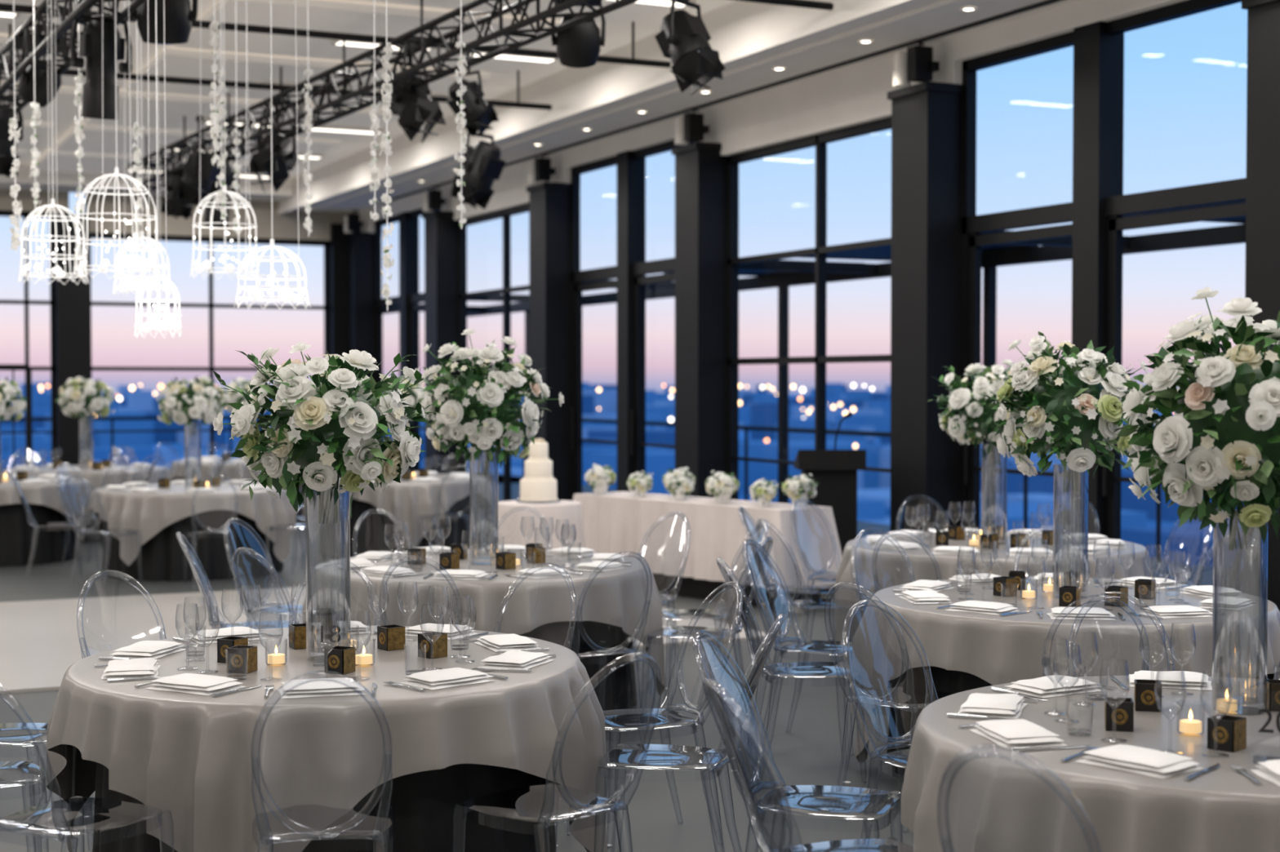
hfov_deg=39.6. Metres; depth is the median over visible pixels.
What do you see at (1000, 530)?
box
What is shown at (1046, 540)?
wine glass
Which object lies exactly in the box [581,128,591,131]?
recessed light
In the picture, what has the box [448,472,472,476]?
folded napkin
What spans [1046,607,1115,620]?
folded napkin
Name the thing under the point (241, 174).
ceiling light
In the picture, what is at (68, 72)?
bar
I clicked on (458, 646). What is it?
water glass
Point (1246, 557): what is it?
dining chair
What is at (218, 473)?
dining chair
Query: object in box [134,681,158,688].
fork
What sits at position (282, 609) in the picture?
dining chair
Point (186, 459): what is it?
folded napkin
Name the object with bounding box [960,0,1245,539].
window frame
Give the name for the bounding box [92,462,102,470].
box
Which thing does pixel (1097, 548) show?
folded napkin
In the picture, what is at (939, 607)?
fork
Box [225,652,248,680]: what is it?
water glass
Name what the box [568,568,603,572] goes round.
fork
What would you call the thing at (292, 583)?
wine glass
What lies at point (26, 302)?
window
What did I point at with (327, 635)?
water glass
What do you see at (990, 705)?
folded napkin
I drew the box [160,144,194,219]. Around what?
stage light
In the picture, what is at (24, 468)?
folded napkin
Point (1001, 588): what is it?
water glass
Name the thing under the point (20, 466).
folded napkin
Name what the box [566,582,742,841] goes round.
dining chair
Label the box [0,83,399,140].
ceiling panel
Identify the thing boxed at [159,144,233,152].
ceiling light
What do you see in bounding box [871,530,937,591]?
dining chair
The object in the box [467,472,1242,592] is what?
floor
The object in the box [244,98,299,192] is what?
stage light
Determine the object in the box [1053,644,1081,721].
wine glass
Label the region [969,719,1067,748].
folded napkin
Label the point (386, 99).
flower garland
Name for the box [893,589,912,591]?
table knife
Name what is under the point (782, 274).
pergola
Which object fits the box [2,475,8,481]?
votive candle
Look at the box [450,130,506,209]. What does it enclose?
stage light
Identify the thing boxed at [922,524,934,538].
water glass
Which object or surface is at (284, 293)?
pendant light
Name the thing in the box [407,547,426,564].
box
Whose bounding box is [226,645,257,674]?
box
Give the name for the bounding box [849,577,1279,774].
banquet table
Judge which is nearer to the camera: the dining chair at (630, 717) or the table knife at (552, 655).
the table knife at (552, 655)
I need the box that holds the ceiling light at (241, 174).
[238,171,269,178]
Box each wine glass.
[175,604,199,669]
[182,598,206,660]
[195,608,219,673]
[240,586,261,644]
[257,614,283,679]
[290,582,312,615]
[313,616,338,653]
[346,612,371,678]
[367,582,388,639]
[397,582,418,639]
[420,604,444,670]
[426,586,448,622]
[448,595,471,657]
[453,600,476,662]
[483,529,498,573]
[956,551,974,599]
[957,548,975,594]
[973,551,992,601]
[1026,558,1045,608]
[1031,539,1048,585]
[1041,638,1069,715]
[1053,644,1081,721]
[1071,632,1097,706]
[1099,659,1129,741]
[1117,542,1134,588]
[1138,625,1165,697]
[1154,671,1186,753]
[1168,551,1186,600]
[1169,623,1195,695]
[1173,553,1192,604]
[1200,672,1231,755]
[1234,627,1261,698]
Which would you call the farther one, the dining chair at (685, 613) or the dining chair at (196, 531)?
the dining chair at (196, 531)
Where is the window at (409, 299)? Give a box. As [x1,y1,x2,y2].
[374,208,440,474]
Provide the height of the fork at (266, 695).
0.008 m
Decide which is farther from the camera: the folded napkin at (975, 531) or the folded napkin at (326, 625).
the folded napkin at (975, 531)
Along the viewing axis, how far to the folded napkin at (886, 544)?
10.09 m
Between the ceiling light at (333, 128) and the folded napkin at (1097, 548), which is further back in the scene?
the ceiling light at (333, 128)
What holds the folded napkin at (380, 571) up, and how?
on the banquet table at (540, 608)
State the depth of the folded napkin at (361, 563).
9.04 m
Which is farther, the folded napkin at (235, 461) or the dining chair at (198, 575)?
the folded napkin at (235, 461)
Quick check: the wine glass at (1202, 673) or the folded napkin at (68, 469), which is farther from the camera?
the folded napkin at (68, 469)
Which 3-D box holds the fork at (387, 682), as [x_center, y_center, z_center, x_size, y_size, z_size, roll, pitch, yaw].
[-0.729,0.806,5.511,0.024,0.008,0.200,-1,2,-44]
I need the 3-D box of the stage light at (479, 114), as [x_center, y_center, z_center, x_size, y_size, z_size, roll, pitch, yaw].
[-1.379,-2.753,14.661,0.322,0.726,0.462,1,2,43]
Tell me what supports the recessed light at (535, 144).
attached to the soffit at (751, 39)
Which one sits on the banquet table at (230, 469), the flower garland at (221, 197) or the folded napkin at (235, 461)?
the folded napkin at (235, 461)
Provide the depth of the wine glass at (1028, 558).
7.44 m
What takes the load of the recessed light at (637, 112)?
attached to the soffit at (751, 39)
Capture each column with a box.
[54,213,90,465]
[328,223,360,356]
[344,231,375,381]
[422,210,459,474]
[526,182,571,500]
[671,142,727,497]
[887,81,963,532]
[1241,0,1279,611]
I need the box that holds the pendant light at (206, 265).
[189,0,260,279]
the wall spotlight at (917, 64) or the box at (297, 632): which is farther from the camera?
the wall spotlight at (917, 64)
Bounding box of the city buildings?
[0,382,1243,570]
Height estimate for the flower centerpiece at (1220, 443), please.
1.222 m
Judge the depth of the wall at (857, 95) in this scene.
15.90 m
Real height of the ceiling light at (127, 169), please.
0.056 m
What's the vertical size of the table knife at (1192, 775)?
0.010 m
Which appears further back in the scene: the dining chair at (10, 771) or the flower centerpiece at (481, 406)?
the flower centerpiece at (481, 406)
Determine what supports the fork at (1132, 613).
on the banquet table at (964, 651)
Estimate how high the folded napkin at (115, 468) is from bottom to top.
0.035 m
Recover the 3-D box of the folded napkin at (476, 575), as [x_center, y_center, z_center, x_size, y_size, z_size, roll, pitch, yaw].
[-0.871,0.716,8.616,0.255,0.035,0.175,0,1,15]
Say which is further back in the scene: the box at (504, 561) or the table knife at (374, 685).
the box at (504, 561)
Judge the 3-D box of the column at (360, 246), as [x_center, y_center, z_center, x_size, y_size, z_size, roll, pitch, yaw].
[-4.419,-1.017,28.098,0.380,4.040,0.540,-1,2,-26]
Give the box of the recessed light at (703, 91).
[698,90,711,93]
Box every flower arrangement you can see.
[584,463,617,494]
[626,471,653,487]
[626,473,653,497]
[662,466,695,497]
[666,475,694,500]
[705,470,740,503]
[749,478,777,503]
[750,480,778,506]
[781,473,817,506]
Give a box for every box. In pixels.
[16,471,27,479]
[52,460,62,468]
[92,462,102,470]
[101,459,111,467]
[158,478,169,488]
[193,480,205,488]
[208,476,220,485]
[217,635,248,663]
[221,453,229,460]
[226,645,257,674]
[288,623,314,649]
[324,645,355,674]
[377,624,404,650]
[401,471,411,479]
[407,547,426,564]
[417,631,447,658]
[418,468,428,476]
[439,552,459,569]
[450,543,467,559]
[495,551,515,569]
[525,542,542,559]
[527,546,545,563]
[935,530,948,546]
[947,525,964,540]
[980,533,998,549]
[992,525,1005,540]
[993,576,1016,596]
[1008,570,1026,590]
[1010,533,1028,547]
[1041,529,1059,545]
[1058,586,1080,607]
[1063,571,1081,588]
[1104,585,1128,607]
[1104,697,1133,732]
[1133,679,1161,711]
[1134,578,1155,599]
[1207,714,1246,752]
[1266,679,1279,711]
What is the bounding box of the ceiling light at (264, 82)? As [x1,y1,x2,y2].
[260,80,351,89]
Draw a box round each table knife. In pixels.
[98,656,159,661]
[106,675,169,681]
[172,637,206,645]
[211,684,261,697]
[337,568,360,569]
[371,682,377,696]
[392,573,428,577]
[487,673,508,679]
[488,574,497,580]
[490,654,555,657]
[568,571,582,575]
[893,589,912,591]
[912,602,952,604]
[937,579,968,586]
[946,713,1007,719]
[991,687,1048,700]
[999,610,1031,616]
[1010,745,1089,751]
[1109,675,1129,689]
[1117,613,1125,621]
[1183,763,1220,781]
[1209,610,1225,615]
[1242,678,1267,691]
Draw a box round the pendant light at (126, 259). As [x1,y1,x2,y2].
[72,0,162,279]
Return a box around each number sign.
[308,610,348,666]
[1246,688,1279,764]
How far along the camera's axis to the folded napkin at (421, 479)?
16.90 m
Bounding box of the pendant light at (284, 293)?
[234,0,311,309]
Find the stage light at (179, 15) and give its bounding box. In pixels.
[130,0,197,44]
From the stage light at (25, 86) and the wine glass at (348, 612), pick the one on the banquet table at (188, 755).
the wine glass at (348, 612)
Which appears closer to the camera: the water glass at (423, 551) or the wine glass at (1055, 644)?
the wine glass at (1055, 644)
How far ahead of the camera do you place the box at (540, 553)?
9.29 m
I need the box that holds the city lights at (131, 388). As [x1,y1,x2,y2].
[39,383,1174,448]
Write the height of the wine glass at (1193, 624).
0.215 m
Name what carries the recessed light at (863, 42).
attached to the soffit at (751, 39)
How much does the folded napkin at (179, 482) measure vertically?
0.035 m
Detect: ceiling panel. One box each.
[0,0,600,73]
[0,35,491,108]
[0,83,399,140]
[16,148,257,181]
[17,120,341,163]
[370,0,664,24]
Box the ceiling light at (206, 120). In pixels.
[202,116,280,127]
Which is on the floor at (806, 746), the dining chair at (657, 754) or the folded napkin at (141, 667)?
the dining chair at (657, 754)
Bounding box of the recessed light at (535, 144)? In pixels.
[533,143,542,146]
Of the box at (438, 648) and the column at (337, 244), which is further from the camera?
the column at (337, 244)
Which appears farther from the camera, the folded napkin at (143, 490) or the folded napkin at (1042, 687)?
the folded napkin at (143, 490)
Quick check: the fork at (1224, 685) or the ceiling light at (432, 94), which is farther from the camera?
the ceiling light at (432, 94)
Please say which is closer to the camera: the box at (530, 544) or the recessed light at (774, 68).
the box at (530, 544)
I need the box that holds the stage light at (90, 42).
[70,2,132,119]
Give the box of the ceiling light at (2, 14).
[0,10,21,18]
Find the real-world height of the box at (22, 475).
0.080 m
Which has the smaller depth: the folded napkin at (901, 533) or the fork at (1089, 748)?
the fork at (1089, 748)
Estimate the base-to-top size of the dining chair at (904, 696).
0.948 m
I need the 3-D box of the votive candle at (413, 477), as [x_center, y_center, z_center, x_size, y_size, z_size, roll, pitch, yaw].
[-2.215,0.474,17.391,0.074,0.084,0.073,-1,2,-26]
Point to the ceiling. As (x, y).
(617, 36)
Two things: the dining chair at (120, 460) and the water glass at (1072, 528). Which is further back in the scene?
the dining chair at (120, 460)
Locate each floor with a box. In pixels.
[0,508,914,851]
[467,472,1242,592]
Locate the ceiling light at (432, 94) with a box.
[376,88,449,97]
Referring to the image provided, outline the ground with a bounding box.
[16,394,1240,527]
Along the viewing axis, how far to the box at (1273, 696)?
5.12 m
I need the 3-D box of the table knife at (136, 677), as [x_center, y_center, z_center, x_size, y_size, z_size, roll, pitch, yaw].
[-1.577,0.801,5.661,0.230,0.010,0.017,-1,2,-26]
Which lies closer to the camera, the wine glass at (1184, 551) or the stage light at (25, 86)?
the wine glass at (1184, 551)
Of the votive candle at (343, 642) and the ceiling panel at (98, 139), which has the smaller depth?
the votive candle at (343, 642)
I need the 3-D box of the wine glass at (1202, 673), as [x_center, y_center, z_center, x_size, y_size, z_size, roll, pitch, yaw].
[1.459,0.729,4.503,0.078,0.215,0.078,-1,2,-26]
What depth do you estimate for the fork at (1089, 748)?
4.49 m
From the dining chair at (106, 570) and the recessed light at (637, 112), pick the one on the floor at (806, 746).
the dining chair at (106, 570)
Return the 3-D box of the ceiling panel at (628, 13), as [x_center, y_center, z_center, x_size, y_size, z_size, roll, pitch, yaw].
[-4.262,-3.333,11.775,10.200,0.060,2.200,-1,2,-26]
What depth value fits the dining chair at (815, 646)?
8.39 m
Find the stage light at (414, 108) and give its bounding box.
[388,43,446,142]
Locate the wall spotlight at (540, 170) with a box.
[528,154,555,184]
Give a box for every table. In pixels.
[0,476,91,566]
[2,465,171,542]
[46,625,607,851]
[88,482,296,581]
[168,457,312,523]
[302,474,494,559]
[302,549,665,711]
[491,500,586,550]
[573,491,842,609]
[834,532,1153,683]
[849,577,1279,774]
[901,675,1279,851]
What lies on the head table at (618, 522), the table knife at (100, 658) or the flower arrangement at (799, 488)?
the flower arrangement at (799, 488)
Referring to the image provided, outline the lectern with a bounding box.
[793,412,866,595]
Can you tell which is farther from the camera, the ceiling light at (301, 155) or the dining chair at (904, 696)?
the ceiling light at (301, 155)
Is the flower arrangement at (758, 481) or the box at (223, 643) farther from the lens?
the flower arrangement at (758, 481)
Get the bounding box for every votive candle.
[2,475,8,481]
[265,637,287,666]
[337,624,359,650]
[352,638,374,666]
[411,472,416,479]
[492,543,504,560]
[507,548,520,566]
[967,531,979,546]
[976,525,986,541]
[1020,578,1037,599]
[1041,572,1057,592]
[1176,699,1204,735]
[1213,680,1240,713]
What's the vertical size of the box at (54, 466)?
0.080 m
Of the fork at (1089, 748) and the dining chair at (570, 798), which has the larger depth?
the dining chair at (570, 798)
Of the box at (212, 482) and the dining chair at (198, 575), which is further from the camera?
the box at (212, 482)
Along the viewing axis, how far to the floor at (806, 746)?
9.46 m
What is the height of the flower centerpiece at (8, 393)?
1.011 m
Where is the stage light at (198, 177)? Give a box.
[172,115,221,208]
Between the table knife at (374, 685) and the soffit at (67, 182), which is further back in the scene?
the soffit at (67, 182)
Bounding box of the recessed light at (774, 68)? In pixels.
[772,67,786,71]
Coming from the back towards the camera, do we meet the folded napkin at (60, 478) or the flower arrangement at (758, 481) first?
the folded napkin at (60, 478)
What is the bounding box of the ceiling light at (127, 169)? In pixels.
[124,166,171,173]
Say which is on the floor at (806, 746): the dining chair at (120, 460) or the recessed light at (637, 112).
the dining chair at (120, 460)
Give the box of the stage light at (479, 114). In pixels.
[445,50,498,137]
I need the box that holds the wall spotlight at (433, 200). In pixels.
[422,186,445,212]
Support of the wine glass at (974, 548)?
on the banquet table at (964, 651)
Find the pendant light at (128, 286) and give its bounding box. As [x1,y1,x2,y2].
[112,35,173,297]
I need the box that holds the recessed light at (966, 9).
[960,7,977,12]
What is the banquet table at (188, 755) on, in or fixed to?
on the floor at (806, 746)
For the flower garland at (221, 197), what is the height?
1.978 m
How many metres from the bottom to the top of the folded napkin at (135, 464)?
0.035 m
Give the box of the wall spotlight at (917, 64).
[893,40,939,87]
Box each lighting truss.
[0,0,146,114]
[128,0,640,191]
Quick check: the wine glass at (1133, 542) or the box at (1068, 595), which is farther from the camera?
the wine glass at (1133, 542)
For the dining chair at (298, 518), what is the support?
on the floor at (806, 746)
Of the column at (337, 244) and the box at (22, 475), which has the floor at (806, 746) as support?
the column at (337, 244)
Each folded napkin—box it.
[0,473,16,477]
[15,465,37,468]
[19,466,39,471]
[21,479,51,484]
[36,474,63,478]
[45,462,70,466]
[54,467,80,471]
[54,476,75,480]
[101,657,160,679]
[103,466,129,471]
[105,484,128,490]
[109,640,186,658]
[121,481,149,486]
[126,487,159,493]
[130,462,149,466]
[137,465,155,468]
[145,673,245,695]
[170,480,195,484]
[182,457,196,461]
[186,488,216,493]
[187,626,267,644]
[191,459,215,462]
[198,456,218,459]
[223,480,254,484]
[234,460,244,462]
[236,485,268,490]
[255,482,274,487]
[276,677,365,698]
[309,621,372,635]
[336,558,374,568]
[354,551,396,561]
[357,565,417,577]
[399,667,493,689]
[404,546,450,555]
[404,622,478,639]
[411,471,437,475]
[412,477,442,482]
[430,569,489,580]
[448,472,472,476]
[452,475,472,479]
[474,633,541,652]
[477,649,553,669]
[481,544,525,553]
[515,567,572,578]
[545,547,595,556]
[574,560,625,571]
[591,553,624,562]
[864,534,896,543]
[873,541,923,550]
[886,529,928,538]
[898,589,952,603]
[901,579,952,591]
[931,546,980,555]
[943,528,980,535]
[946,573,999,584]
[946,600,1020,615]
[957,693,1026,719]
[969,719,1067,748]
[1004,675,1100,697]
[1006,547,1053,555]
[1007,528,1043,537]
[1033,572,1089,582]
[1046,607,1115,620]
[1061,533,1108,542]
[1066,544,1113,554]
[1074,744,1203,778]
[1094,538,1126,547]
[1115,576,1179,589]
[1128,670,1212,690]
[1140,604,1212,617]
[1178,585,1242,597]
[1197,595,1254,609]
[1250,759,1279,786]
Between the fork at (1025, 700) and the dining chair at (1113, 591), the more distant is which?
the dining chair at (1113, 591)
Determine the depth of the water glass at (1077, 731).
4.78 m
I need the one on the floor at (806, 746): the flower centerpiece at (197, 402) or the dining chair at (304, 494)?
the dining chair at (304, 494)
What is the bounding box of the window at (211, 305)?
[88,232,329,464]
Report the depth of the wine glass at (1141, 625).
5.35 m
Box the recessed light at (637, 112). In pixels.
[635,111,647,114]
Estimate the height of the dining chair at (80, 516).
0.948 m
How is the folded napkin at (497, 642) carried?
on the banquet table at (188, 755)
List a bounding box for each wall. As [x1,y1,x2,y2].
[0,189,359,240]
[359,0,1186,235]
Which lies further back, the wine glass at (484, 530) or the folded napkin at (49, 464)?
the folded napkin at (49, 464)
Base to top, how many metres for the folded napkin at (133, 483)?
0.035 m
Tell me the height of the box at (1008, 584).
0.080 m
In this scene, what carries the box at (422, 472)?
on the banquet table at (406, 500)
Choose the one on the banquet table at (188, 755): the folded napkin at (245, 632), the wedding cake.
the folded napkin at (245, 632)
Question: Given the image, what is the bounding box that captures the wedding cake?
[516,438,560,503]
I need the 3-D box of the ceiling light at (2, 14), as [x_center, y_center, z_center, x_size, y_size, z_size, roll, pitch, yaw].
[-5.420,-3.334,14.182,0.900,0.056,0.220,-1,2,-26]
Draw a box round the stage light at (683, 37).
[654,0,725,95]
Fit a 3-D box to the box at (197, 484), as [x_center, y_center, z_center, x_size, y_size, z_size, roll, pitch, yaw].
[-3.862,0.521,15.588,0.075,0.080,0.075,1,2,31]
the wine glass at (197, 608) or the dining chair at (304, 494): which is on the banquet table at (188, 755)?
the wine glass at (197, 608)
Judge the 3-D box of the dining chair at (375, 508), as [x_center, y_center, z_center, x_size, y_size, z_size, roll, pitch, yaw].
[-1.427,0.973,10.347,0.402,0.948,0.616,-1,2,-30]
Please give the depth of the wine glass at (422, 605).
5.85 m
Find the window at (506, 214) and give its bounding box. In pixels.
[458,204,529,509]
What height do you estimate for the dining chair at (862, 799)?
0.948 m
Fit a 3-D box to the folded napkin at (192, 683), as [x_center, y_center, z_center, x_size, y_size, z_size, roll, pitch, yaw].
[-1.377,0.793,5.506,0.255,0.035,0.175,1,2,28]
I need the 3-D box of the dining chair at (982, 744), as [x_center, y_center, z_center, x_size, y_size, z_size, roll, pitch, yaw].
[0.917,1.131,3.947,0.402,0.948,0.616,1,2,36]
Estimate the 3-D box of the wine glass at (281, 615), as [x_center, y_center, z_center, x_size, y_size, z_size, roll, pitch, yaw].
[-1.173,0.700,5.649,0.078,0.215,0.078,-1,2,-26]
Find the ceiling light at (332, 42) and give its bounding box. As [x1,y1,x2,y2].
[329,39,435,52]
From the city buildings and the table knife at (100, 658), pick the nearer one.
the table knife at (100, 658)
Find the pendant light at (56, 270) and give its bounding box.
[17,0,88,284]
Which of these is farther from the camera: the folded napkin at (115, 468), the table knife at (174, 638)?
the folded napkin at (115, 468)
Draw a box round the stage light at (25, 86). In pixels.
[13,23,63,107]
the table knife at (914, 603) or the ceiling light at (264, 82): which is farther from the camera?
the ceiling light at (264, 82)
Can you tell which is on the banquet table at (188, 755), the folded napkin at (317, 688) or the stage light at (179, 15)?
the folded napkin at (317, 688)
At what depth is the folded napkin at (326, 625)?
6.70 m
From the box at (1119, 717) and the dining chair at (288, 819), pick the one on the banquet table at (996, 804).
the box at (1119, 717)
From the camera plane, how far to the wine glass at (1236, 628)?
5.33 m
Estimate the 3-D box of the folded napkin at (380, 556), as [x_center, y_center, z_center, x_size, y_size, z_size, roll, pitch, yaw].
[-1.421,0.693,9.531,0.175,0.035,0.255,0,1,12]
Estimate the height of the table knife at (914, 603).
0.010 m
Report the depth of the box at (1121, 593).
7.51 m
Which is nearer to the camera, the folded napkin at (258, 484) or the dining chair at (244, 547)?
the dining chair at (244, 547)
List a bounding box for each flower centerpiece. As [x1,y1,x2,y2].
[0,376,26,474]
[55,377,115,468]
[156,375,230,488]
[212,342,443,661]
[221,377,270,460]
[370,376,428,478]
[414,328,564,564]
[928,359,1030,544]
[977,331,1148,598]
[1112,287,1279,715]
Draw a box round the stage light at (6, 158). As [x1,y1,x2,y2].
[0,99,22,177]
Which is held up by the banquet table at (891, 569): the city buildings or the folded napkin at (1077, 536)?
the folded napkin at (1077, 536)
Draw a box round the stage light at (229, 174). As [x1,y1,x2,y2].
[203,129,239,227]
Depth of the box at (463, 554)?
9.49 m
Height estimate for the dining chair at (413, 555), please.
0.948 m
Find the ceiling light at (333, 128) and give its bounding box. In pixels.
[311,123,384,134]
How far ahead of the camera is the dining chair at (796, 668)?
7.66 m
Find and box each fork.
[93,662,156,666]
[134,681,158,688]
[177,644,197,647]
[258,631,282,636]
[263,684,273,697]
[382,681,426,691]
[454,631,488,639]
[471,667,531,671]
[494,648,549,653]
[502,573,524,578]
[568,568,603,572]
[619,561,631,563]
[936,604,955,608]
[958,724,979,728]
[1022,698,1038,702]
[1036,610,1043,618]
[1060,746,1099,762]
[1089,684,1118,689]
[1127,612,1163,619]
[1165,585,1191,589]
[1195,606,1241,611]
[1204,596,1248,599]
[1211,676,1235,688]
[1229,764,1262,785]
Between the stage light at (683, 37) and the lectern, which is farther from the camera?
the lectern
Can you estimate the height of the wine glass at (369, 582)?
0.215 m
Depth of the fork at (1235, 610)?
7.36 m
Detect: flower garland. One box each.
[8,0,22,253]
[29,0,41,235]
[73,0,84,213]
[131,20,143,250]
[208,0,221,168]
[215,0,227,220]
[231,0,242,233]
[302,0,313,236]
[368,0,380,221]
[378,0,394,311]
[453,0,466,229]
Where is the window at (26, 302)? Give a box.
[0,210,56,465]
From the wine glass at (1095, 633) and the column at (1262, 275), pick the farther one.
the column at (1262, 275)
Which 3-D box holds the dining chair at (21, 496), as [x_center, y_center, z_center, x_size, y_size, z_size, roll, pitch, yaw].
[-5.190,0.845,15.509,0.616,0.948,0.402,0,2,-19]
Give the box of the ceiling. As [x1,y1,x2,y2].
[0,0,736,178]
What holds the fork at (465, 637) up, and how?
on the banquet table at (188, 755)
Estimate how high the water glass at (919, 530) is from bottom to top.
0.099 m
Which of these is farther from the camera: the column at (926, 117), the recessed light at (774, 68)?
the recessed light at (774, 68)
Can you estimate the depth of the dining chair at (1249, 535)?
8.86 m
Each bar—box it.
[0,3,671,67]
[2,66,551,110]
[734,0,833,10]
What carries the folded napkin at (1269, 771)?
on the banquet table at (996, 804)
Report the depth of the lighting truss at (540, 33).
14.17 m
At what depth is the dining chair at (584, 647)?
8.30 m
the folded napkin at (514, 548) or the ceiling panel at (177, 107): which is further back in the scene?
the ceiling panel at (177, 107)
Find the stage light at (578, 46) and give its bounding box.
[551,0,605,68]
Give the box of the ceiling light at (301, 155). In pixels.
[252,151,324,159]
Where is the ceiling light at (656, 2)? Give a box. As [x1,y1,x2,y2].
[606,0,696,8]
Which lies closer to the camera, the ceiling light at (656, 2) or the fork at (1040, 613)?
the fork at (1040, 613)
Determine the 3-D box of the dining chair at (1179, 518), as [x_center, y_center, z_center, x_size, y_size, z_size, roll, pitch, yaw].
[3.221,0.959,10.915,0.616,0.948,0.402,-1,2,-23]
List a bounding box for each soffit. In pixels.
[0,164,293,201]
[277,0,1080,214]
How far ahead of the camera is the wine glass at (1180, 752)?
4.53 m
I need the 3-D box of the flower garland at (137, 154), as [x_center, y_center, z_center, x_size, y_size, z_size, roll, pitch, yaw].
[-3.440,-2.259,12.164,0.085,2.126,0.084,1,2,23]
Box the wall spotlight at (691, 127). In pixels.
[675,109,709,145]
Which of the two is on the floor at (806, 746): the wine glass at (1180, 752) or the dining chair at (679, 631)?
the dining chair at (679, 631)
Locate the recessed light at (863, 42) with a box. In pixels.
[857,40,873,44]
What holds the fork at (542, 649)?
on the banquet table at (188, 755)
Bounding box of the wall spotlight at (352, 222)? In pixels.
[343,210,363,232]
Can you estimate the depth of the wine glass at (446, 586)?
6.37 m
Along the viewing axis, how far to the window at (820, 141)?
16.79 m
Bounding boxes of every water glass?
[184,626,205,656]
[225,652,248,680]
[320,611,340,639]
[396,552,407,560]
[404,645,426,675]
[408,551,423,571]
[449,630,469,649]
[567,542,581,561]
[919,529,932,546]
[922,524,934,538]
[955,570,972,591]
[1000,587,1017,607]
[1066,697,1093,736]
[1071,528,1084,545]
[1084,665,1109,701]
[1138,586,1156,609]
[1164,577,1181,595]
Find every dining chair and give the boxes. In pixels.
[0,684,173,851]
[0,723,93,851]
[0,760,48,851]
[7,469,83,577]
[54,462,99,568]
[63,474,142,588]
[76,569,166,796]
[85,455,129,545]
[88,459,156,559]
[111,445,125,465]
[176,532,297,629]
[183,477,238,586]
[208,450,228,480]
[223,518,302,622]
[232,546,298,629]
[250,671,395,851]
[264,488,339,579]
[289,561,380,626]
[293,491,355,563]
[295,493,306,556]
[352,508,407,556]
[378,555,464,625]
[418,465,476,545]
[452,652,662,851]
[482,509,495,526]
[490,511,551,547]
[494,563,576,649]
[558,551,652,741]
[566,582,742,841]
[593,612,786,851]
[633,511,690,677]
[640,536,773,727]
[647,521,768,706]
[692,630,902,851]
[702,678,914,851]
[716,557,866,782]
[737,506,839,662]
[742,539,880,755]
[755,518,866,690]
[790,498,850,657]
[824,582,952,832]
[841,599,938,837]
[850,528,915,618]
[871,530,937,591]
[896,494,950,527]
[937,744,1102,851]
[1013,528,1085,573]
[1042,595,1150,676]
[1067,591,1174,676]
[1157,518,1213,585]
[1194,534,1264,597]
[1195,527,1247,587]
[1225,528,1260,592]
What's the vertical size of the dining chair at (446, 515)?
0.948 m
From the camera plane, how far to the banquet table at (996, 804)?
4.44 m
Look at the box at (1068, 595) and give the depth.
7.49 m
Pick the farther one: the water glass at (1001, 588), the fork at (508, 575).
the fork at (508, 575)
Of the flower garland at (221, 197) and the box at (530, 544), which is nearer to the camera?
the box at (530, 544)
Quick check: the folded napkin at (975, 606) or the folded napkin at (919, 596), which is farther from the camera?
the folded napkin at (919, 596)
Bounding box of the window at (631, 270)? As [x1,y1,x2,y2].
[570,139,695,501]
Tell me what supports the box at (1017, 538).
on the banquet table at (891, 569)
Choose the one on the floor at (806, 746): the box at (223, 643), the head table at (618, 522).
the head table at (618, 522)
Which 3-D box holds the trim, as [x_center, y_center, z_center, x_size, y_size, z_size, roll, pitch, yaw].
[1.097,-3.094,16.326,0.050,0.020,22.000,-1,2,-26]
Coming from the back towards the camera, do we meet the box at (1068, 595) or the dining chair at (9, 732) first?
the box at (1068, 595)
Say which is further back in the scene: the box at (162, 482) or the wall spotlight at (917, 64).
the box at (162, 482)
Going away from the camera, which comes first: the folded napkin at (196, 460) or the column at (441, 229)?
the folded napkin at (196, 460)
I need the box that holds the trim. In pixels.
[391,0,1064,200]
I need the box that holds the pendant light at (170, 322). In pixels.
[133,0,182,338]
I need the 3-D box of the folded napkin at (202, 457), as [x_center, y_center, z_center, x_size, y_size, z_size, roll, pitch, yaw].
[-5.298,0.388,21.855,0.175,0.035,0.255,1,2,30]
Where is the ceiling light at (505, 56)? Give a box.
[459,51,559,63]
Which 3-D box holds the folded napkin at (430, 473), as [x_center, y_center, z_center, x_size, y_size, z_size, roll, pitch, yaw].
[-2.195,0.479,18.161,0.255,0.035,0.175,0,1,9]
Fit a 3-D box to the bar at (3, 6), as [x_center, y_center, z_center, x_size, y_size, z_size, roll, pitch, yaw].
[-4.452,-3.233,13.152,10.450,0.368,0.056,-1,2,-26]
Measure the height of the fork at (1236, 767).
0.008 m
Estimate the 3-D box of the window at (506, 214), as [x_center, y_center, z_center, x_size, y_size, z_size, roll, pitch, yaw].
[-1.719,-0.830,22.975,0.090,3.920,3.360,-1,2,-26]
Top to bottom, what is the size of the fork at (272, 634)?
0.008 m
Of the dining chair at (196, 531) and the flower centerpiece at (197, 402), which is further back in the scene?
the flower centerpiece at (197, 402)
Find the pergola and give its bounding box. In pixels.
[382,200,1245,532]
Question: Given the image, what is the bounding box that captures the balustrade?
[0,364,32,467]

